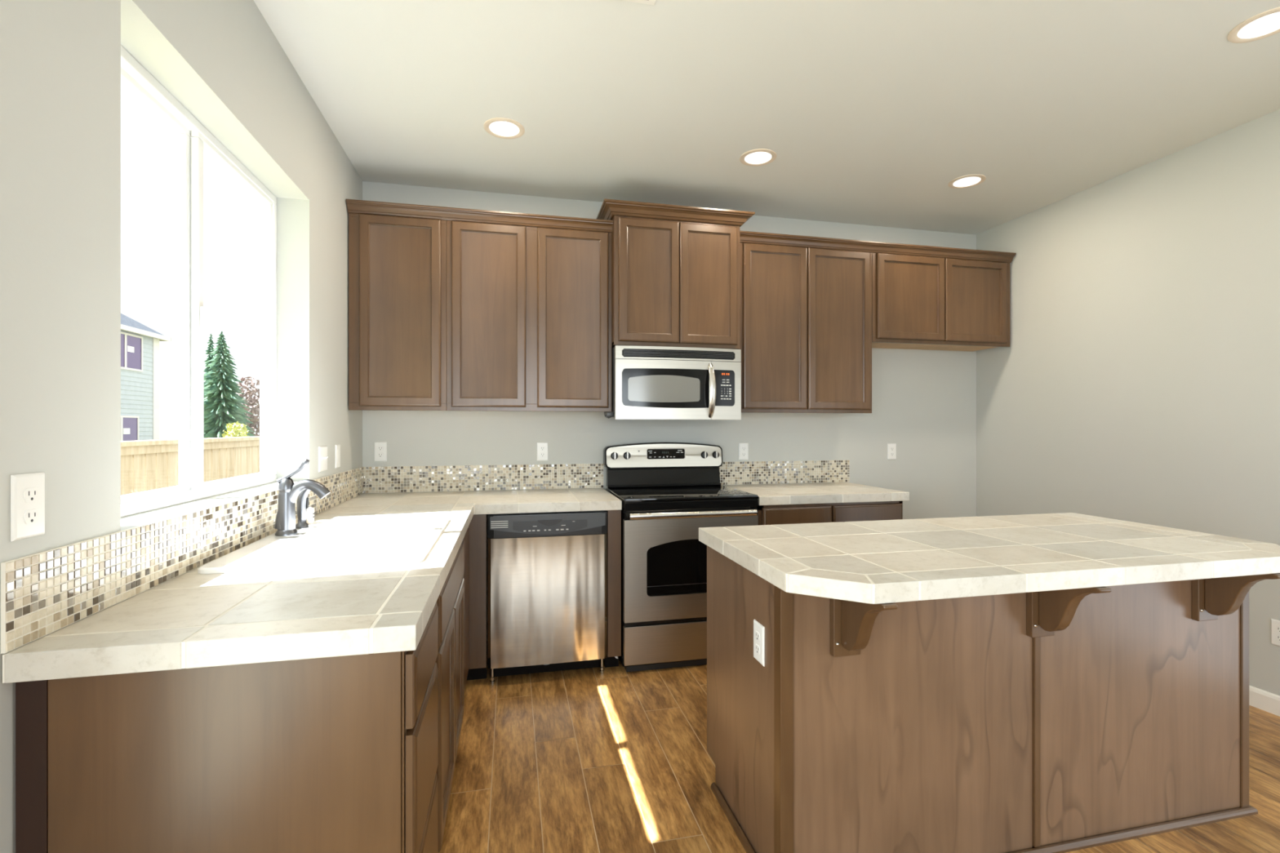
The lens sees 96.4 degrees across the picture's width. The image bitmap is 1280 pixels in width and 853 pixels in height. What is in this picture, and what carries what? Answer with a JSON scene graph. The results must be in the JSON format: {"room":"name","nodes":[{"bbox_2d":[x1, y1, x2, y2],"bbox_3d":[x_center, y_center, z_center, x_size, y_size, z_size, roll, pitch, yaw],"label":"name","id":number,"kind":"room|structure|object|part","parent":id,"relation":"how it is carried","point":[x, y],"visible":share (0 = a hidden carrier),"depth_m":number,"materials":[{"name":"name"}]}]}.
{"room":"kitchen","nodes":[
{"label":"kitchen","id":0,"kind":"room"},
{"bbox_2d":[0,0,362,852],"bbox_3d":[-0.839,-0.069,-0.541,0.185,2.737,8.314,0,0,-13],"label":"wall","id":1,"kind":"structure","parent":0,"point":[221,60],"depth_m":1.22,"materials":[{"name":"grey paint"}]},
{"bbox_2d":[10,471,44,541],"bbox_3d":[-1.093,0.140,1.025,0.007,0.115,0.070,0,0,-13],"label":"outlet","id":2,"kind":"object","parent":1,"relation":"attached to","point":[27,490],"visible":1,"depth_m":1.02,"materials":[{"name":"white plastic"}]},
{"bbox_2d":[23,508,39,524],"bbox_3d":[-1.091,0.160,1.026,0.002,0.025,0.033,0,0,-13],"label":"receptacle","id":3,"kind":"object","parent":2,"relation":"attached to","point":[31,516],"depth_m":1.02,"materials":[{"name":"grey plastic"}]},
{"bbox_2d":[23,487,39,502],"bbox_3d":[-1.091,0.120,1.026,0.002,0.025,0.033,0,0,-13],"label":"receptacle","id":4,"kind":"object","parent":2,"relation":"attached to","point":[30,494],"depth_m":1.02,"materials":[{"name":"grey plastic"}]},
{"bbox_2d":[0,466,363,653],"bbox_3d":[-1.347,0.307,2.152,0.008,0.154,2.419,0,0,-13],"label":"backsplash","id":5,"kind":"structure","parent":1,"relation":"attached to","point":[42,593],"depth_m":1.27,"materials":[{"name":"beige tile"}]},
{"bbox_2d":[120,44,276,517],"bbox_3d":[-1.430,-0.373,1.833,0.065,1.207,1.219,0,0,-13],"label":"window","id":6,"kind":"structure","parent":1,"relation":"in","point":[194,139],"depth_m":1.83,"materials":[{"name":"white plastic"}]},
{"bbox_3d":[-1.385,-0.373,1.549,0.023,1.155,0.593,0,0,-13],"label":"sash","id":7,"kind":"part","parent":6,"relation":"part of","materials":[{"name":"glass"}]},
{"bbox_3d":[-1.487,-0.373,2.115,0.023,1.155,0.591,0,0,-13],"label":"sash","id":8,"kind":"part","parent":6,"relation":"part of","materials":[{"name":"white plastic"}]},
{"bbox_2d":[318,445,328,471],"bbox_3d":[-1.450,0.143,2.631,0.017,0.115,0.116,0,0,-13],"label":"light switch","id":9,"kind":"object","parent":1,"relation":"attached to","point":[322,451],"visible":1,"depth_m":2.62,"materials":[{"name":"white plastic"}]},
{"bbox_2d":[335,444,340,467],"bbox_3d":[-1.505,0.143,2.854,0.008,0.115,0.070,0,0,-13],"label":"light switch","id":10,"kind":"object","parent":1,"relation":"attached to","point":[337,446],"visible":1,"depth_m":2.84,"materials":[{"name":"white plastic"}]},
{"bbox_2d":[362,181,976,640],"bbox_3d":[0.520,-0.069,3.924,4.430,2.737,0.200,0,0,-13],"label":"wall","id":11,"kind":"structure","parent":0,"point":[924,402],"depth_m":3.95,"materials":[{"name":"grey paint"}]},
{"bbox_2d":[373,441,386,461],"bbox_3d":[-1.522,0.142,3.357,0.070,0.115,0.007,0,0,-13],"label":"outlet","id":12,"kind":"object","parent":11,"relation":"attached to","point":[380,447],"visible":1,"depth_m":3.35,"materials":[{"name":"white plastic"}]},
{"bbox_2d":[377,453,383,457],"bbox_3d":[-1.521,0.162,3.355,0.033,0.025,0.002,0,0,-13],"label":"receptacle","id":13,"kind":"object","parent":12,"relation":"attached to","point":[379,455],"depth_m":3.35,"materials":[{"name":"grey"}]},
{"bbox_2d":[377,446,383,450],"bbox_3d":[-1.521,0.122,3.355,0.033,0.025,0.002,0,0,-13],"label":"receptacle","id":14,"kind":"object","parent":12,"relation":"attached to","point":[379,448],"depth_m":3.35,"materials":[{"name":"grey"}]},
{"bbox_2d":[348,213,446,410],"bbox_3d":[-1.334,-0.627,3.229,0.492,1.070,0.338,0,0,-13],"label":"upper cabinet","id":15,"kind":"object","parent":11,"relation":"attached to","point":[397,264],"visible":0.96,"depth_m":3.07,"materials":[{"name":"brown wood"}]},
{"bbox_2d":[363,463,603,493],"bbox_3d":[-0.925,0.307,3.491,1.420,0.154,0.008,0,0,-13],"label":"backsplash","id":16,"kind":"structure","parent":11,"relation":"attached to","point":[384,479],"depth_m":3.48,"materials":[{"name":"beige tile"}]},
{"bbox_2d":[446,220,611,411],"bbox_3d":[-0.645,-0.627,3.385,0.918,1.070,0.338,0,0,-13],"label":"upper cabinet","id":17,"kind":"object","parent":11,"relation":"attached to","point":[529,308],"visible":0.96,"depth_m":3.23,"materials":[{"name":"brown wood"}]},
{"bbox_2d":[346,199,613,232],"bbox_3d":[-0.849,-1.164,3.162,1.414,0.056,0.045,0,0,-13],"label":"crown molding","id":18,"kind":"structure","parent":17,"relation":"attached to","point":[359,206],"depth_m":3.15,"materials":[{"name":"brown wood"}]},
{"bbox_3d":[-0.837,-0.623,3.178,0.400,1.018,0.020,0,0,-13],"label":"door","id":19,"kind":"part","parent":17,"relation":"part of","materials":[{"name":"brown wood"}]},
{"bbox_3d":[-0.382,-0.623,3.281,0.408,1.018,0.020,0,0,-13],"label":"door","id":20,"kind":"part","parent":17,"relation":"part of","materials":[{"name":"brown wood"}]},
{"bbox_2d":[537,442,548,461],"bbox_3d":[-0.607,0.150,3.564,0.070,0.115,0.007,0,0,-13],"label":"outlet","id":21,"kind":"object","parent":11,"relation":"attached to","point":[542,447],"visible":1,"depth_m":3.56,"materials":[{"name":"white plastic"}]},
{"bbox_2d":[539,446,545,450],"bbox_3d":[-0.606,0.131,3.561,0.033,0.025,0.002,0,0,-13],"label":"receptacle","id":22,"kind":"object","parent":21,"relation":"attached to","point":[541,448],"depth_m":3.56,"materials":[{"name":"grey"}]},
{"bbox_2d":[596,198,755,349],"bbox_3d":[0.191,-0.874,3.513,0.902,0.803,0.456,0,0,-13],"label":"upper cabinet","id":23,"kind":"object","parent":11,"relation":"attached to","point":[675,268],"visible":0.91,"depth_m":3.33,"materials":[{"name":"brown wood"}]},
{"bbox_3d":[0.053,-0.847,3.307,0.358,0.706,0.020,0,0,-13],"label":"door","id":24,"kind":"part","parent":23,"relation":"part of","materials":[{"name":"brown wood"}]},
{"bbox_2d":[604,345,741,419],"bbox_3d":[0.168,-0.255,3.490,0.809,0.418,0.489,0,0,-13],"label":"microwave","id":25,"kind":"object","parent":23,"relation":"attached to","point":[648,382],"visible":1,"depth_m":3.30,"materials":[{"name":"grey metal"}]},
{"bbox_3d":[0.136,-0.216,3.308,0.565,0.341,0.056,0,0,-13],"label":"door","id":26,"kind":"part","parent":25,"relation":"part of","materials":[{"name":"silver metal"}]},
{"bbox_3d":[0.230,-0.427,3.329,0.758,0.074,0.055,0,0,-13],"label":"panel","id":27,"kind":"part","parent":25,"relation":"part of","materials":[{"name":"silver metal"}]},
{"bbox_3d":[0.415,-0.216,3.329,0.045,0.325,0.068,0,0,-13],"label":"handle","id":28,"kind":"part","parent":25,"relation":"part of","materials":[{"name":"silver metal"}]},
{"bbox_3d":[0.485,-0.232,3.388,0.149,0.212,0.053,0,0,-13],"label":"control panel","id":29,"kind":"part","parent":25,"relation":"part of","materials":[{"name":"black plastic"}]},
{"bbox_3d":[0.506,-0.216,3.394,0.191,0.341,0.051,0,0,-13],"label":"control frame","id":30,"kind":"part","parent":25,"relation":"part of","materials":[{"name":"silver metal"}]},
{"bbox_3d":[0.191,-1.244,3.513,0.902,0.063,0.456,0,0,-13],"label":"crown","id":31,"kind":"part","parent":23,"relation":"part of","materials":[{"name":"brown wood"}]},
{"bbox_3d":[0.407,-0.847,3.387,0.356,0.706,0.020,0,0,-13],"label":"door","id":32,"kind":"part","parent":23,"relation":"part of","materials":[{"name":"brown wood"}]},
{"bbox_2d":[738,443,748,460],"bbox_3d":[0.699,0.162,3.858,0.070,0.115,0.007,0,0,-13],"label":"outlet","id":33,"kind":"object","parent":11,"relation":"attached to","point":[743,447],"visible":1,"depth_m":3.85,"materials":[{"name":"white plastic"}]},
{"bbox_2d":[719,460,849,484],"bbox_3d":[0.997,0.307,3.925,0.980,0.154,0.008,0,0,-13],"label":"backsplash","id":34,"kind":"structure","parent":11,"relation":"attached to","point":[735,473],"depth_m":3.92,"materials":[{"name":"beige tile"}]},
{"bbox_2d":[739,242,871,413],"bbox_3d":[1.014,-0.627,3.759,0.942,1.070,0.338,0,0,-13],"label":"upper cabinet","id":35,"kind":"object","parent":11,"relation":"attached to","point":[806,313],"visible":0.75,"depth_m":3.59,"materials":[{"name":"brown wood"}]},
{"bbox_3d":[0.841,-0.623,3.556,0.429,1.018,0.020,0,0,-13],"label":"door","id":36,"kind":"part","parent":35,"relation":"part of","materials":[{"name":"brown wood"}]},
{"bbox_3d":[1.274,-0.623,3.654,0.443,1.018,0.020,0,0,-13],"label":"door","id":37,"kind":"part","parent":35,"relation":"part of","materials":[{"name":"brown wood"}]},
{"bbox_2d":[887,443,896,459],"bbox_3d":[1.808,0.173,4.108,0.070,0.115,0.007,0,0,-13],"label":"outlet","id":38,"kind":"object","parent":11,"relation":"attached to","point":[891,447],"visible":1,"depth_m":4.11,"materials":[{"name":"white plastic"}]},
{"bbox_2d":[871,252,1009,351],"bbox_3d":[1.999,-0.859,3.981,1.074,0.606,0.338,0,0,-13],"label":"upper cabinet","id":39,"kind":"object","parent":11,"relation":"attached to","point":[926,303],"visible":0.89,"depth_m":3.81,"materials":[{"name":"brown wood"}]},
{"bbox_2d":[739,231,1016,262],"bbox_3d":[1.577,-1.164,3.709,2.020,0.056,0.045,0,0,-13],"label":"crown molding","id":40,"kind":"structure","parent":39,"relation":"attached to","point":[747,237],"depth_m":3.69,"materials":[{"name":"brown wood"}]},
{"bbox_3d":[1.786,-0.855,3.769,0.506,0.554,0.020,0,0,-13],"label":"door","id":41,"kind":"part","parent":39,"relation":"part of","materials":[{"name":"brown wood"}]},
{"bbox_3d":[1.994,-0.572,4.000,1.050,0.012,0.299,0,0,-13],"label":"panel","id":42,"kind":"part","parent":39,"relation":"part of","materials":[{"name":"brown wood"}]},
{"bbox_3d":[2.279,-0.855,3.881,0.491,0.554,0.020,0,0,-13],"label":"door","id":43,"kind":"part","parent":39,"relation":"part of","materials":[{"name":"brown wood"}]},
{"bbox_2d":[253,0,1279,235],"bbox_3d":[1.322,-1.497,-0.054,4.615,0.120,8.314,0,0,-13],"label":"ceiling","id":44,"kind":"structure","parent":0,"point":[868,111],"depth_m":2.48,"materials":[{"name":"white paint"}]},
{"bbox_2d":[483,117,524,138],"bbox_3d":[-0.651,-1.434,2.750,0.192,0.006,0.192,0,0,-13],"label":"recessed light","id":45,"kind":"object","parent":44,"relation":"in","point":[500,127],"visible":1,"depth_m":2.74,"materials":[{"name":"beige"}]},
{"bbox_2d":[623,0,656,5],"bbox_3d":[-0.083,-1.433,1.837,0.305,0.007,0.150,0,0,-13],"label":"ceiling vent","id":46,"kind":"object","parent":44,"relation":"in","point":[644,2],"visible":1,"depth_m":1.92,"materials":[{"name":"white"}]},
{"bbox_2d":[739,148,776,166],"bbox_3d":[0.629,-1.434,3.047,0.192,0.006,0.192,0,0,-13],"label":"recessed light","id":47,"kind":"object","parent":44,"relation":"in","point":[758,157],"visible":1,"depth_m":3.04,"materials":[{"name":"beige"}]},
{"bbox_2d":[948,173,986,188],"bbox_3d":[1.909,-1.434,3.343,0.192,0.006,0.192,0,0,-13],"label":"recessed light","id":48,"kind":"object","parent":44,"relation":"in","point":[969,180],"visible":1,"depth_m":3.34,"materials":[{"name":"beige"}]},
{"bbox_2d":[1227,6,1279,43],"bbox_3d":[2.231,-1.434,2.040,0.192,0.006,0.192,0,0,-13],"label":"recessed light","id":49,"kind":"object","parent":44,"relation":"in","point":[1266,24],"visible":1,"depth_m":2.06,"materials":[{"name":"beige"}]},
{"bbox_2d":[439,640,1279,852],"bbox_3d":[1.322,1.360,-0.054,4.615,0.120,8.314,0,0,-13],"label":"floor","id":50,"kind":"structure","parent":0,"point":[616,760],"depth_m":2.16,"materials":[{"name":"brown wood"}]},
{"bbox_2d":[15,601,438,852],"bbox_3d":[-0.807,0.868,1.254,0.654,0.864,0.396,0,0,-13],"label":"base cabinet","id":51,"kind":"object","parent":50,"relation":"on","point":[337,754],"visible":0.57,"depth_m":1.06,"materials":[{"name":"brown wood"}]},
{"bbox_3d":[-0.755,0.868,1.072,0.579,0.864,0.018,0,0,-13],"label":"panel","id":52,"kind":"part","parent":51,"relation":"part of","materials":[{"name":"brown wood"}]},
{"bbox_2d":[2,488,622,683],"bbox_3d":[-0.660,0.410,2.309,1.411,0.050,2.426,0,0,-13],"label":"countertop","id":53,"kind":"structure","parent":51,"relation":"on","point":[191,620],"depth_m":1.19,"materials":[{"name":"beige tile"}]},
{"bbox_2d":[274,458,330,536],"bbox_3d":[-1.172,0.240,1.991,0.174,0.260,0.068,0,0,-13],"label":"faucet","id":54,"kind":"object","parent":53,"relation":"on","point":[289,491],"visible":1,"depth_m":1.97,"materials":[{"name":"silver metal"}]},
{"bbox_3d":[-1.201,0.152,1.984,0.100,0.084,0.030,0,0,-13],"label":"lever","id":55,"kind":"part","parent":54,"relation":"part of","materials":[{"name":"silver metal"}]},
{"bbox_3d":[-1.172,0.265,1.991,0.174,0.169,0.052,0,0,-13],"label":"spout","id":56,"kind":"part","parent":54,"relation":"part of","materials":[{"name":"silver metal"}]},
{"bbox_2d":[197,515,449,573],"bbox_3d":[-0.982,0.467,1.947,0.565,0.196,0.800,0,0,-13],"label":"sink","id":57,"kind":"object","parent":53,"relation":"in","point":[362,542],"visible":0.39,"depth_m":2.10,"materials":[{"name":"white ceramic"}]},
{"bbox_2d":[295,488,310,528],"bbox_3d":[-1.242,0.292,2.114,0.053,0.155,0.044,0,0,-13],"label":"sprayer","id":58,"kind":"object","parent":57,"relation":"on","point":[302,502],"visible":0.91,"depth_m":2.10,"materials":[{"name":"silver metal"}]},
{"bbox_2d":[306,506,315,524],"bbox_3d":[-1.279,0.339,2.208,0.046,0.061,0.046,0,0,-13],"label":"air gap","id":59,"kind":"object","parent":57,"relation":"on","point":[310,516],"visible":0.57,"depth_m":2.19,"materials":[{"name":"beige plastic"}]},
{"bbox_3d":[-0.496,0.750,1.317,0.020,0.274,0.364,0,0,-13],"label":"drawer","id":60,"kind":"part","parent":51,"relation":"part of","materials":[{"name":"brown wood"}]},
{"bbox_3d":[-0.496,0.526,1.317,0.020,0.148,0.364,0,0,-13],"label":"drawer","id":61,"kind":"part","parent":51,"relation":"part of","materials":[{"name":"brown wood"}]},
{"bbox_3d":[-0.496,1.041,1.317,0.020,0.282,0.364,0,0,-13],"label":"drawer","id":62,"kind":"part","parent":51,"relation":"part of","materials":[{"name":"brown wood"}]},
{"bbox_2d":[435,538,464,852],"bbox_3d":[-0.950,0.868,1.918,0.640,0.864,0.960,0,0,-13],"label":"base cabinet","id":63,"kind":"object","parent":50,"relation":"on","point":[450,660],"visible":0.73,"depth_m":1.86,"materials":[{"name":"brown wood"}]},
{"bbox_3d":[-0.593,0.884,1.747,0.020,0.542,0.397,0,0,-13],"label":"door","id":64,"kind":"part","parent":63,"relation":"part of","materials":[{"name":"brown wood"}]},
{"bbox_3d":[-0.682,0.884,2.140,0.020,0.542,0.397,0,0,-13],"label":"door","id":65,"kind":"part","parent":63,"relation":"part of","materials":[{"name":"brown wood"}]},
{"bbox_2d":[462,514,486,690],"bbox_3d":[-1.139,0.868,2.902,0.704,0.864,1.038,0,0,-13],"label":"base cabinet","id":66,"kind":"object","parent":50,"relation":"on","point":[474,575],"visible":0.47,"depth_m":2.88,"materials":[{"name":"brown wood"}]},
{"bbox_2d":[487,510,607,684],"bbox_3d":[-0.533,0.871,3.225,0.606,0.858,0.634,0,0,-13],"label":"dishwasher","id":67,"kind":"object","parent":50,"relation":"on","point":[547,572],"visible":1,"depth_m":2.92,"materials":[{"name":"grey metal"}]},
{"bbox_3d":[-0.750,1.250,2.911,0.024,0.100,0.024,0,0,-13],"label":"leveling leg","id":68,"kind":"part","parent":67,"relation":"part of","materials":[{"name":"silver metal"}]},
{"bbox_3d":[-0.488,1.245,3.027,0.582,0.086,0.020,0,0,-13],"label":"toe plate","id":69,"kind":"part","parent":67,"relation":"part of","materials":[{"name":"black metal"}]},
{"bbox_2d":[488,510,604,515],"bbox_3d":[-0.539,0.821,3.251,0.594,0.758,0.580,0,0,-13],"label":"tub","id":70,"kind":"object","parent":67,"relation":"in","point":[602,510],"depth_m":2.96,"materials":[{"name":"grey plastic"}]},
{"bbox_3d":[-0.469,0.499,2.940,0.606,0.113,0.037,0,0,-13],"label":"control panel","id":71,"kind":"part","parent":67,"relation":"part of","materials":[{"name":"grey plastic"}]},
{"bbox_3d":[-0.202,1.250,3.035,0.024,0.100,0.024,0,0,-13],"label":"leveling leg","id":72,"kind":"part","parent":67,"relation":"part of","materials":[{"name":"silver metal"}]},
{"bbox_2d":[604,510,621,667],"bbox_3d":[-0.203,0.868,3.332,0.074,0.864,0.610,0,0,-13],"label":"filler panel","id":73,"kind":"object","parent":50,"relation":"on","point":[614,517],"visible":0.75,"depth_m":3.04,"materials":[{"name":"brown wood"}]},
{"bbox_2d":[603,442,759,671],"bbox_3d":[0.225,0.697,3.380,0.780,1.201,0.711,0,0,-13],"label":"range","id":74,"kind":"object","parent":50,"relation":"on","point":[667,491],"visible":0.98,"depth_m":3.08,"materials":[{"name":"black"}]},
{"bbox_3d":[-0.158,0.178,3.577,0.047,0.047,0.019,0,0,-13],"label":"knob","id":75,"kind":"part","parent":74,"relation":"part of","materials":[{"name":"grey plastic"}]},
{"bbox_3d":[-0.080,0.178,3.595,0.047,0.047,0.019,0,0,-13],"label":"knob","id":76,"kind":"part","parent":74,"relation":"part of","materials":[{"name":"grey plastic"}]},
{"bbox_3d":[0.282,1.153,3.106,0.754,0.203,0.034,0,0,-13],"label":"storage drawer","id":77,"kind":"part","parent":74,"relation":"part of","materials":[{"name":"silver metal"}]},
{"bbox_3d":[0.166,0.169,3.656,0.248,0.064,0.002,0,0,-13],"label":"display panel","id":78,"kind":"part","parent":74,"relation":"part of","materials":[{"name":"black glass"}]},
{"bbox_3d":[0.283,0.750,3.101,0.516,0.300,0.008,0,0,-13],"label":"door glass","id":79,"kind":"part","parent":74,"relation":"part of","materials":[{"name":"black glass"}]},
{"bbox_2d":[605,484,759,502],"bbox_3d":[0.223,0.385,3.368,0.760,0.020,0.587,0,0,-13],"label":"cooktop","id":80,"kind":"object","parent":74,"relation":"in","point":[625,493],"depth_m":3.21,"materials":[{"name":"black glass"}]},
{"bbox_3d":[0.282,0.469,3.106,0.754,0.038,0.034,0,0,-13],"label":"oven door","id":81,"kind":"part","parent":74,"relation":"part of","materials":[{"name":"silver"}]},
{"bbox_3d":[0.282,0.422,3.104,0.758,0.052,0.038,0,0,-13],"label":"trim","id":82,"kind":"part","parent":74,"relation":"part of","materials":[{"name":"black"}]},
{"bbox_3d":[0.289,0.464,3.062,0.706,0.035,0.063,0,0,-13],"label":"handle","id":83,"kind":"part","parent":74,"relation":"part of","materials":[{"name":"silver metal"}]},
{"bbox_3d":[0.419,0.178,3.707,0.047,0.047,0.019,0,0,-13],"label":"knob","id":84,"kind":"part","parent":74,"relation":"part of","materials":[{"name":"grey plastic"}]},
{"bbox_3d":[0.495,0.178,3.724,0.047,0.047,0.019,0,0,-13],"label":"knob","id":85,"kind":"part","parent":74,"relation":"part of","materials":[{"name":"grey plastic"}]},
{"bbox_2d":[756,501,902,524],"bbox_3d":[1.049,0.868,3.606,0.938,0.864,0.626,0,0,-13],"label":"base cabinet","id":86,"kind":"object","parent":50,"relation":"on","point":[882,510],"visible":0.19,"depth_m":3.30,"materials":[{"name":"brown wood"}]},
{"bbox_3d":[0.897,0.526,3.261,0.428,0.148,0.020,0,0,-13],"label":"drawer","id":87,"kind":"part","parent":86,"relation":"part of","materials":[{"name":"brown wood"}]},
{"bbox_2d":[721,482,909,505],"bbox_3d":[1.060,0.410,3.608,0.959,0.050,0.648,0,0,-13],"label":"countertop","id":88,"kind":"structure","parent":86,"relation":"on","point":[822,492],"depth_m":3.38,"materials":[{"name":"beige stone"}]},
{"bbox_3d":[1.338,0.526,3.361,0.456,0.148,0.020,0,0,-13],"label":"drawer","id":89,"kind":"part","parent":86,"relation":"part of","materials":[{"name":"brown wood"}]},
{"bbox_2d":[706,545,1279,852],"bbox_3d":[1.177,0.868,1.951,1.750,0.864,0.824,0,0,-13],"label":"kitchen island","id":90,"kind":"object","parent":50,"relation":"on","point":[1063,721],"visible":0.73,"depth_m":1.73,"materials":[{"name":"brown wood"}]},
{"bbox_3d":[0.323,0.868,1.876,0.012,0.864,0.594,0,0,-13],"label":"panel","id":91,"kind":"part","parent":90,"relation":"part of","materials":[{"name":"brown wood"}]},
{"bbox_2d":[753,619,764,666],"bbox_3d":[0.352,0.640,1.703,0.007,0.115,0.070,0,0,-13],"label":"outlet","id":92,"kind":"object","parent":90,"relation":"attached to","point":[758,629],"visible":1,"depth_m":1.69,"materials":[{"name":"white plastic"}]},
{"bbox_2d":[755,644,759,654],"bbox_3d":[0.350,0.659,1.702,0.002,0.025,0.033,0,0,-13],"label":"receptacle","id":93,"kind":"object","parent":92,"relation":"attached to","point":[757,646],"depth_m":1.70,"materials":[{"name":"grey plastic"}]},
{"bbox_2d":[755,631,759,641],"bbox_3d":[0.350,0.621,1.702,0.002,0.025,0.033,0,0,-13],"label":"receptacle","id":94,"kind":"object","parent":92,"relation":"attached to","point":[757,633],"depth_m":1.70,"materials":[{"name":"grey plastic"}]},
{"bbox_3d":[0.398,0.868,1.583,0.040,0.864,0.042,0,0,-13],"label":"corner post","id":95,"kind":"part","parent":90,"relation":"part of","materials":[{"name":"brown wood"}]},
{"bbox_3d":[0.808,0.868,1.666,0.796,0.864,0.012,0,0,-13],"label":"panel","id":96,"kind":"part","parent":90,"relation":"part of","materials":[{"name":"brown wood"}]},
{"bbox_3d":[1.167,1.290,1.994,1.750,0.020,0.534,0,0,-13],"label":"shoe molding","id":97,"kind":"part","parent":90,"relation":"part of","materials":[{"name":"brown wood"}]},
{"bbox_2d":[698,512,1279,604],"bbox_3d":[1.183,0.410,1.980,1.773,0.050,0.852,0,0,-13],"label":"island countertop","id":98,"kind":"structure","parent":90,"relation":"on","point":[880,562],"depth_m":1.72,"materials":[{"name":"beige tile"}]},
{"bbox_3d":[1.623,0.868,1.850,0.827,0.864,0.012,0,0,-13],"label":"panel","id":99,"kind":"part","parent":90,"relation":"part of","materials":[{"name":"brown wood"}]},
{"bbox_3d":[2.042,0.868,1.954,0.033,0.864,0.042,0,0,-13],"label":"corner post","id":100,"kind":"part","parent":90,"relation":"part of","materials":[{"name":"brown wood"}]},
{"bbox_2d":[976,109,1279,696],"bbox_3d":[3.497,-0.069,0.334,0.200,2.737,8.114,0,0,-13],"label":"wall","id":101,"kind":"structure","parent":0,"point":[1137,380],"depth_m":3.09,"materials":[{"name":"grey paint"}]},
{"bbox_2d":[1248,685,1279,716],"bbox_3d":[2.788,1.256,2.998,0.013,0.088,2.604,0,0,-13],"label":"baseboard","id":102,"kind":"structure","parent":101,"relation":"attached to","point":[1260,699],"depth_m":2.63,"materials":[{"name":"white wood"}]},
{"bbox_2d":[1271,618,1279,646],"bbox_3d":[2.885,0.930,2.577,0.007,0.115,0.070,0,0,-13],"label":"outlet","id":103,"kind":"object","parent":101,"relation":"attached to","point":[1275,624],"visible":1,"depth_m":2.59,"materials":[{"name":"white plastic"}]},
{"bbox_2d":[1275,635,1279,640],"bbox_3d":[2.882,0.950,2.577,0.002,0.025,0.033,0,0,-13],"label":"receptacle","id":104,"kind":"object","parent":103,"relation":"attached to","point":[1277,637],"depth_m":2.58,"materials":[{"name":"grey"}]},
{"bbox_2d":[1275,626,1279,632],"bbox_3d":[2.882,0.910,2.577,0.002,0.025,0.033,0,0,-13],"label":"receptacle","id":105,"kind":"object","parent":103,"relation":"attached to","point":[1277,628],"depth_m":2.58,"materials":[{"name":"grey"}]},
{"label":"outside","id":106,"kind":"structure","parent":0,"visible":0},
{"bbox_3d":[-36.154,2.000,21.580,58.950,0.200,82.000,0,0,-13],"label":"ground","id":107,"kind":"structure","parent":106,"visible":0},
{"bbox_2d":[120,313,172,440],"bbox_3d":[-20.691,-2.428,12.328,9.550,8.655,17.650,0,0,-13],"label":"house","id":108,"kind":"structure","parent":107,"relation":"on","point":[140,344],"depth_m":20.52,"materials":[{"name":"blue"}]},
{"bbox_2d":[120,435,259,495],"bbox_3d":[-4.363,1.005,5.680,0.155,1.790,9.000,0,0,-13],"label":"fence","id":109,"kind":"object","parent":107,"relation":"on","point":[146,465],"visible":0.13,"depth_m":5.17,"materials":[{"name":"brown wood"}]},
{"bbox_3d":[-4.338,0.185,5.685,0.035,0.070,9.000,0,0,-13],"label":"rail","id":110,"kind":"part","parent":109,"relation":"part of","materials":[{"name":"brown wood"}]},
{"bbox_3d":[-4.356,0.130,5.681,0.140,0.040,9.000,0,0,-13],"label":"cap rail","id":111,"kind":"part","parent":109,"relation":"part of","materials":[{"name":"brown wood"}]},
{"bbox_2d":[204,333,215,398],"bbox_3d":[-28.014,-2.120,37.437,2.911,8.040,2.760,0,0,-13],"label":"fir tree","id":112,"kind":"object","parent":107,"relation":"on","point":[211,342],"visible":0.2,"depth_m":37.23,"materials":[{"name":"green plant"}]},
{"bbox_2d":[204,331,255,438],"bbox_3d":[-25.611,-1.913,35.219,4.364,8.054,4.724,0,0,21],"label":"fir tree","id":113,"kind":"object","parent":107,"relation":"on","point":[222,405],"visible":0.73,"depth_m":34.72,"materials":[{"name":"green plant"}]},
{"bbox_2d":[222,421,249,437],"bbox_3d":[-21.944,0.773,31.117,1.226,2.265,1.374,0,0,-13],"label":"shrub","id":114,"kind":"object","parent":107,"relation":"on","point":[239,426],"visible":0.56,"depth_m":31.02,"materials":[{"name":"yellow plant"}]},
{"bbox_2d":[236,376,259,436],"bbox_3d":[-26.988,-0.802,39.562,2.858,5.414,2.782,0,0,-13],"label":"leafy tree","id":115,"kind":"object","parent":107,"relation":"on","point":[248,393],"visible":0.44,"depth_m":39.19,"materials":[{"name":"brown plant"}]}
]}

